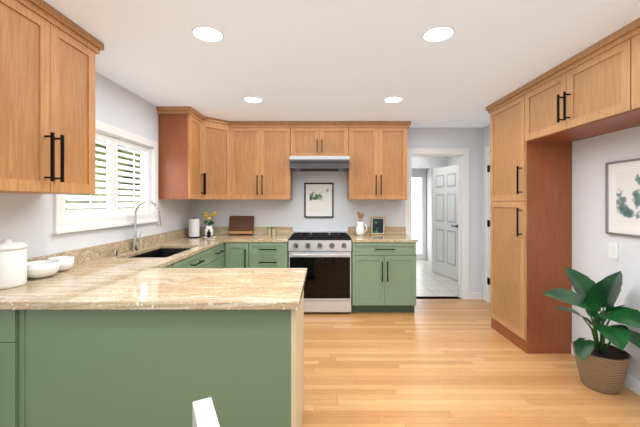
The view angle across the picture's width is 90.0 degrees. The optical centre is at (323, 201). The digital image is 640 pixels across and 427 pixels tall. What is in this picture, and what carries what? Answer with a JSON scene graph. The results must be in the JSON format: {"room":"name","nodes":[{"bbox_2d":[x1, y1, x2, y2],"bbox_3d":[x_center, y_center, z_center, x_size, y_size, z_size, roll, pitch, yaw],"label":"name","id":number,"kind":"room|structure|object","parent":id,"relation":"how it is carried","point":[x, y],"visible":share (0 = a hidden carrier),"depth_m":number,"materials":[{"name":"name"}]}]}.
{"room":"kitchen","nodes":[
{"label":"kitchen","id":0,"kind":"room"},
{"bbox_2d":[0,71,193,258],"bbox_3d":[-1.890,0.160,0.960,0.120,2.420,7.360,0,0,0],"label":"wall","id":1,"kind":"structure","parent":0,"point":[27,219],"depth_m":2.64,"materials":[{"name":"white paint"}]},
{"bbox_2d":[0,0,3,192],"bbox_3d":[-1.655,-0.528,1.071,0.345,0.955,0.762,0,0,0],"label":"upper cabinet","id":2,"kind":"object","parent":1,"relation":"attached to","point":[1,1],"depth_m":1.48,"materials":[{"name":"brown wood"}]},
{"bbox_2d":[4,0,99,193],"bbox_3d":[-1.655,-0.528,1.706,0.345,0.955,0.759,0,0,0],"label":"upper cabinet","id":3,"kind":"object","parent":1,"relation":"attached to","point":[48,52],"depth_m":1.71,"materials":[{"name":"brown wood"}]},
{"bbox_2d":[52,120,157,233],"bbox_3d":[-1.873,-0.220,2.840,0.155,0.870,1.360,0,0,0],"label":"window","id":4,"kind":"structure","parent":1,"relation":"in","point":[62,223],"depth_m":2.77,"materials":[{"name":"white wood"}]},
{"bbox_2d":[65,132,149,216],"bbox_3d":[-1.873,-0.230,2.840,0.066,0.682,1.166,0,0,0],"label":"window shutters","id":5,"kind":"object","parent":4,"relation":"attached to","point":[111,198],"visible":0.71,"depth_m":2.86,"materials":[{"name":"white wood"}]},
{"bbox_2d":[27,228,188,264],"bbox_3d":[-1.817,0.402,2.986,0.020,0.104,3.061,0,0,0],"label":"backsplash","id":6,"kind":"structure","parent":1,"relation":"attached to","point":[80,255],"depth_m":2.73,"materials":[{"name":"stone"}]},
{"bbox_2d":[157,110,204,199],"bbox_3d":[-1.635,-0.518,3.750,0.383,0.975,0.406,0,0,0],"label":"upper cabinet","id":7,"kind":"object","parent":1,"relation":"attached to","point":[201,157],"depth_m":3.55,"materials":[{"name":"brown wood"}]},
{"bbox_2d":[194,128,482,292],"bbox_3d":[0.273,0.160,4.580,4.205,2.420,0.120,0,0,0],"label":"wall","id":8,"kind":"structure","parent":0,"point":[277,213],"depth_m":4.52,"materials":[{"name":"white paint"}]},
{"bbox_2d":[205,118,232,199],"bbox_3d":[-1.490,-0.518,4.181,0.673,0.975,0.670,0,0,0],"label":"upper cabinet","id":9,"kind":"object","parent":8,"relation":"attached to","point":[218,132],"depth_m":4.06,"materials":[{"name":"brown wood"}]},
{"bbox_2d":[200,227,292,233],"bbox_3d":[-1.114,0.402,4.508,1.367,0.104,0.020,0,0,0],"label":"backsplash","id":10,"kind":"structure","parent":8,"relation":"attached to","point":[216,230],"depth_m":4.50,"materials":[{"name":"stone"}]},
{"bbox_2d":[233,122,292,199],"bbox_3d":[-0.846,-0.518,4.325,0.832,0.975,0.382,0,0,0],"label":"upper cabinet","id":11,"kind":"object","parent":8,"relation":"attached to","point":[262,151],"depth_m":4.18,"materials":[{"name":"brown wood"}]},
{"bbox_2d":[304,183,333,217],"bbox_3d":[-0.060,-0.025,4.507,0.410,0.490,0.022,0,0,0],"label":"framed picture","id":12,"kind":"object","parent":8,"relation":"attached to","point":[318,200],"visible":0.96,"depth_m":4.51,"materials":[{"name":"black"}]},
{"bbox_2d":[289,156,348,171],"bbox_3d":[-0.048,-0.502,4.267,0.755,0.152,0.500,0,0,0],"label":"range hood","id":13,"kind":"object","parent":8,"relation":"attached to","point":[319,163],"visible":1,"depth_m":4.08,"materials":[{"name":"silver metal"}]},
{"bbox_2d":[293,122,348,155],"bbox_3d":[-0.047,-0.792,4.344,0.761,0.425,0.345,0,0,0],"label":"upper cabinet","id":14,"kind":"object","parent":8,"relation":"attached to","point":[309,138],"depth_m":4.17,"materials":[{"name":"brown wood"}]},
{"bbox_2d":[348,227,405,233],"bbox_3d":[0.755,0.402,4.508,0.810,0.104,0.020,0,0,0],"label":"backsplash","id":15,"kind":"structure","parent":8,"relation":"attached to","point":[351,230],"depth_m":4.50,"materials":[{"name":"stone"}]},
{"bbox_2d":[347,122,408,199],"bbox_3d":[0.719,-0.518,4.344,0.767,0.975,0.345,0,0,0],"label":"upper cabinet","id":16,"kind":"object","parent":8,"relation":"attached to","point":[377,170],"depth_m":4.18,"materials":[{"name":"brown wood"}]},
{"bbox_2d":[405,148,468,298],"bbox_3d":[1.603,0.307,4.571,0.905,2.125,0.138,0,0,0],"label":"door frame","id":17,"kind":"structure","parent":8,"relation":"attached to","point":[462,154],"depth_m":4.50,"materials":[{"name":"white wood"}]},
{"bbox_2d":[44,0,639,127],"bbox_3d":[0.212,-1.100,0.960,4.325,0.100,7.360,0,0,0],"label":"ceiling","id":18,"kind":"structure","parent":0,"point":[322,60],"depth_m":2.23,"materials":[{"name":"white paint"}]},
{"bbox_2d":[192,26,223,41],"bbox_3d":[-0.720,-1.046,2.000,0.190,0.007,0.190,0,0,0],"label":"recessed light","id":19,"kind":"object","parent":18,"relation":"in","point":[207,34],"visible":1,"depth_m":1.99,"materials":[{"name":"white plastic"}]},
{"bbox_2d":[244,97,261,102],"bbox_3d":[-0.720,-1.046,3.280,0.190,0.007,0.190,0,0,0],"label":"recessed light","id":20,"kind":"object","parent":18,"relation":"in","point":[253,99],"visible":1,"depth_m":3.27,"materials":[{"name":"white plastic"}]},
{"bbox_2d":[384,97,402,102],"bbox_3d":[0.720,-1.046,3.280,0.190,0.007,0.190,0,0,0],"label":"recessed light","id":21,"kind":"object","parent":18,"relation":"in","point":[393,99],"visible":0.96,"depth_m":3.27,"materials":[{"name":"white plastic"}]},
{"bbox_2d":[422,26,454,41],"bbox_3d":[0.720,-1.046,2.000,0.190,0.007,0.190,0,0,0],"label":"recessed light","id":22,"kind":"object","parent":18,"relation":"in","point":[439,34],"visible":1,"depth_m":2.00,"materials":[{"name":"white plastic"}]},
{"bbox_2d":[412,157,446,270],"bbox_3d":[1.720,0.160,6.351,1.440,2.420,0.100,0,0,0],"label":"wall","id":23,"kind":"structure","parent":0,"point":[424,165],"depth_m":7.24,"materials":[{"name":"white paint"}]},
{"bbox_2d":[412,174,425,259],"bbox_3d":[2.065,0.350,7.582,0.730,2.040,0.033,0,0,0],"label":"door glass","id":24,"kind":"object","parent":23,"relation":"in","point":[419,206],"visible":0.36,"depth_m":7.57,"materials":[{"name":"white"}]},
{"bbox_2d":[433,165,457,280],"bbox_3d":[2.264,0.356,5.882,0.232,2.012,0.804,0,0,0],"label":"door leaf","id":25,"kind":"structure","parent":23,"relation":"in","point":[445,221],"depth_m":5.88,"materials":[{"name":"white wood"}]},
{"bbox_2d":[447,157,457,165],"bbox_3d":[2.505,0.160,6.179,0.130,2.420,3.081,0,0,0],"label":"wall","id":26,"kind":"structure","parent":0,"point":[451,161],"depth_m":6.06,"materials":[{"name":"white paint"}]},
{"bbox_2d":[302,260,639,426],"bbox_3d":[0.310,1.420,2.500,4.520,0.100,10.440,0,0,0],"label":"floor","id":27,"kind":"structure","parent":0,"point":[446,362],"depth_m":2.53,"materials":[{"name":"brown wood"}]},
{"bbox_2d":[0,289,303,426],"bbox_3d":[-0.979,0.931,1.862,1.694,0.877,0.724,0,0,0],"label":"base cabinet","id":28,"kind":"object","parent":27,"relation":"on","point":[119,368],"visible":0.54,"depth_m":1.52,"materials":[{"name":"green paint"}]},
{"bbox_2d":[60,266,306,309],"bbox_3d":[-0.639,0.473,1.831,1.057,0.036,0.750,0,0,0],"label":"countertop","id":29,"kind":"structure","parent":28,"relation":"on","point":[122,281],"depth_m":1.64,"materials":[{"name":"stone"}]},
{"bbox_2d":[163,261,178,267],"bbox_3d":[-1.514,0.931,2.388,0.625,0.876,0.455,0,0,0],"label":"base cabinet","id":30,"kind":"object","parent":27,"relation":"on","point":[175,265],"depth_m":2.58,"materials":[{"name":"green paint"}]},
{"bbox_2d":[179,243,224,267],"bbox_3d":[-1.514,0.931,3.622,0.625,0.876,0.470,0,0,0],"label":"base cabinet","id":31,"kind":"object","parent":27,"relation":"on","point":[212,257],"depth_m":3.32,"materials":[{"name":"green paint"}]},
{"bbox_2d":[0,234,231,309],"bbox_3d":[-1.498,0.473,2.986,0.660,0.036,3.061,0,0,0],"label":"countertop","id":32,"kind":"structure","parent":31,"relation":"on","point":[43,293],"depth_m":2.01,"materials":[{"name":"stone"}]},
{"bbox_2d":[0,239,27,288],"bbox_3d":[-1.712,0.328,1.730,0.168,0.252,0.168,0,0,0],"label":"canister","id":33,"kind":"object","parent":32,"relation":"on","point":[13,264],"visible":1,"depth_m":1.70,"materials":[{"name":"white ceramic"}]},
{"bbox_2d":[27,260,60,278],"bbox_3d":[-1.705,0.409,1.930,0.190,0.089,0.190,0,0,0],"label":"bowls","id":34,"kind":"object","parent":32,"relation":"on","point":[40,269],"visible":0.9,"depth_m":1.89,"materials":[{"name":"white ceramic"}]},
{"bbox_2d":[47,256,73,271],"bbox_3d":[-1.730,0.410,2.110,0.140,0.088,0.140,0,0,0],"label":"bowls","id":35,"kind":"object","parent":32,"relation":"on","point":[67,262],"visible":0.54,"depth_m":2.09,"materials":[{"name":"white ceramic"}]},
{"bbox_2d":[113,201,161,255],"bbox_3d":[-1.655,0.221,2.877,0.280,0.467,0.388,0,0,0],"label":"faucet","id":36,"kind":"object","parent":32,"relation":"on","point":[134,244],"visible":0.98,"depth_m":2.99,"materials":[{"name":"silver metal"}]},
{"bbox_2d":[129,248,191,257],"bbox_3d":[-1.502,0.595,3.000,0.449,0.204,0.784,0,0,0],"label":"sink basin","id":37,"kind":"object","parent":32,"relation":"in","point":[162,252],"visible":0.02,"depth_m":3.39,"materials":[{"name":"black metal"}]},
{"bbox_2d":[188,217,199,237],"bbox_3d":[-1.665,0.324,4.130,0.150,0.260,0.150,0,0,0],"label":"paper towel","id":38,"kind":"object","parent":32,"relation":"on","point":[194,227],"visible":1,"depth_m":4.08,"materials":[{"name":"white paper"}]},
{"bbox_2d":[203,212,216,236],"bbox_3d":[-1.486,0.291,4.199,0.176,0.326,0.139,0,0,0],"label":"flower vase","id":39,"kind":"object","parent":32,"relation":"on","point":[209,224],"visible":0.96,"depth_m":4.18,"materials":[{"name":"white ceramic"}]},
{"bbox_2d":[203,229,216,238],"bbox_3d":[-1.420,0.399,4.020,0.170,0.110,0.170,0,0,0],"label":"soap tray","id":40,"kind":"object","parent":32,"relation":"on","point":[209,236],"visible":1,"depth_m":4.01,"materials":[{"name":"white ceramic"}]},
{"bbox_2d":[198,234,219,237],"bbox_3d":[-1.511,0.473,4.194,0.390,0.036,0.644,0,0,0],"label":"countertop","id":41,"kind":"structure","parent":31,"relation":"on","point":[201,235],"depth_m":4.34,"materials":[{"name":"stone"}]},
{"bbox_2d":[228,234,291,241],"bbox_3d":[-0.798,0.473,4.194,0.737,0.036,0.644,0,0,0],"label":"countertop","id":42,"kind":"structure","parent":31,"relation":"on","point":[235,237],"depth_m":3.99,"materials":[{"name":"stone"}]},
{"bbox_2d":[229,216,253,233],"bbox_3d":[-1.135,0.323,4.439,0.340,0.255,0.093,0,0,0],"label":"cutting board","id":43,"kind":"object","parent":42,"relation":"on","point":[241,224],"visible":0.93,"depth_m":4.44,"materials":[{"name":"brown wood"}]},
{"bbox_2d":[268,227,275,234],"bbox_3d":[-0.715,0.402,4.442,0.109,0.105,0.050,0,0,0],"label":"spice jars","id":44,"kind":"object","parent":42,"relation":"on","point":[273,230],"visible":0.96,"depth_m":4.42,"materials":[{"name":"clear glass"}]},
{"bbox_2d":[192,397,219,426],"bbox_3d":[-0.038,0.939,0.713,0.425,0.862,0.450,0,0,-28],"label":"chair","id":45,"kind":"object","parent":27,"relation":"on","point":[204,413],"visible":1,"depth_m":0.77,"materials":[{"name":"white wood"}]},
{"bbox_2d":[223,242,288,267],"bbox_3d":[-0.826,0.931,4.175,0.787,0.877,0.671,0,0,0],"label":"base cabinet","id":46,"kind":"object","parent":27,"relation":"on","point":[256,255],"visible":0.46,"depth_m":3.89,"materials":[{"name":"green paint"}]},
{"bbox_2d":[288,231,350,312],"bbox_3d":[-0.040,0.892,4.167,0.765,0.955,0.700,0,0,0],"label":"range","id":47,"kind":"object","parent":27,"relation":"on","point":[323,258],"visible":0.94,"depth_m":3.88,"materials":[{"name":"silver metal"}]},
{"bbox_2d":[351,241,415,311],"bbox_3d":[0.744,0.931,4.175,0.783,0.877,0.671,0,0,0],"label":"base cabinet","id":48,"kind":"object","parent":27,"relation":"on","point":[383,276],"visible":1,"depth_m":3.89,"materials":[{"name":"green paint"}]},
{"bbox_2d":[348,234,418,241],"bbox_3d":[0.755,0.473,4.197,0.810,0.036,0.640,0,0,0],"label":"countertop","id":49,"kind":"structure","parent":48,"relation":"on","point":[366,237],"depth_m":3.99,"materials":[{"name":"stone"}]},
{"bbox_2d":[356,211,366,235],"bbox_3d":[0.518,0.289,4.330,0.156,0.330,0.120,0,0,0],"label":"pitcher","id":50,"kind":"object","parent":49,"relation":"on","point":[360,231],"visible":1,"depth_m":4.29,"materials":[{"name":"white ceramic"}]},
{"bbox_2d":[370,217,385,234],"bbox_3d":[0.760,0.332,4.444,0.200,0.251,0.057,0,0,0],"label":"framed picture","id":51,"kind":"object","parent":49,"relation":"on","point":[377,225],"visible":0.9,"depth_m":4.44,"materials":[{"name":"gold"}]},
{"bbox_2d":[486,86,571,353],"bbox_3d":[2.015,0.161,3.216,0.473,2.418,0.648,0,0,0],"label":"tall cabinet","id":52,"kind":"object","parent":27,"relation":"on","point":[531,222],"visible":0.9,"depth_m":2.90,"materials":[{"name":"brown wood"}]},
{"bbox_2d":[572,340,630,394],"bbox_3d":[2.060,1.233,2.380,0.336,0.272,0.336,0,0,0],"label":"plant pot","id":53,"kind":"object","parent":27,"relation":"on","point":[606,373],"visible":0.77,"depth_m":2.28,"materials":[{"name":"brown wicker"}]},
{"bbox_2d":[543,267,639,360],"bbox_3d":[1.880,0.799,2.291,0.667,0.637,0.558,0,0,0],"label":"plant","id":54,"kind":"object","parent":53,"relation":"in","point":[591,297],"visible":1,"depth_m":2.30,"materials":[{"name":"green plant"}]},
{"bbox_2d":[483,125,639,380],"bbox_3d":[2.315,0.160,0.900,0.120,2.420,7.240,0,0,0],"label":"wall","id":55,"kind":"structure","parent":0,"point":[591,239],"depth_m":2.63,"materials":[{"name":"white paint"}]},
{"bbox_2d":[485,146,491,302],"bbox_3d":[2.241,0.307,3.925,0.029,2.125,0.990,0,0,0],"label":"door frame","id":56,"kind":"structure","parent":55,"relation":"attached to","point":[487,224],"depth_m":4.36,"materials":[{"name":"white wood"}]},
{"bbox_2d":[522,18,639,141],"bbox_3d":[2.015,-0.795,1.399,0.473,0.505,2.998,0,0,0],"label":"upper cabinet","id":57,"kind":"object","parent":55,"relation":"attached to","point":[593,90],"visible":1,"depth_m":2.23,"materials":[{"name":"brown wood"}]},
{"bbox_2d":[571,343,639,394],"bbox_3d":[2.248,1.323,0.148,0.013,0.095,5.495,0,0,0],"label":"baseboard","id":58,"kind":"structure","parent":55,"relation":"attached to","point":[632,383],"depth_m":2.33,"materials":[{"name":"white"}]},
{"bbox_2d":[609,243,618,259],"bbox_3d":[2.249,0.380,2.480,0.009,0.120,0.080,0,0,0],"label":"electrical outlet plate","id":59,"kind":"object","parent":55,"relation":"attached to","point":[613,250],"visible":1,"depth_m":2.47,"materials":[{"name":"white plastic"}]},
{"bbox_2d":[605,158,639,236],"bbox_3d":[2.242,-0.030,2.220,0.022,0.560,0.620,0,0,0],"label":"framed picture","id":60,"kind":"object","parent":55,"relation":"attached to","point":[622,197],"visible":1,"depth_m":2.39,"materials":[{"name":"white paper"}]},
{"label":"outside","id":61,"kind":"structure","parent":0,"visible":0},
{"bbox_2d":[66,139,139,209],"bbox_3d":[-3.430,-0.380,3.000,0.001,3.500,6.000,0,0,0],"label":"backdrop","id":62,"kind":"structure","parent":61,"point":[119,157],"depth_m":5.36,"materials":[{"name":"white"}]}
]}

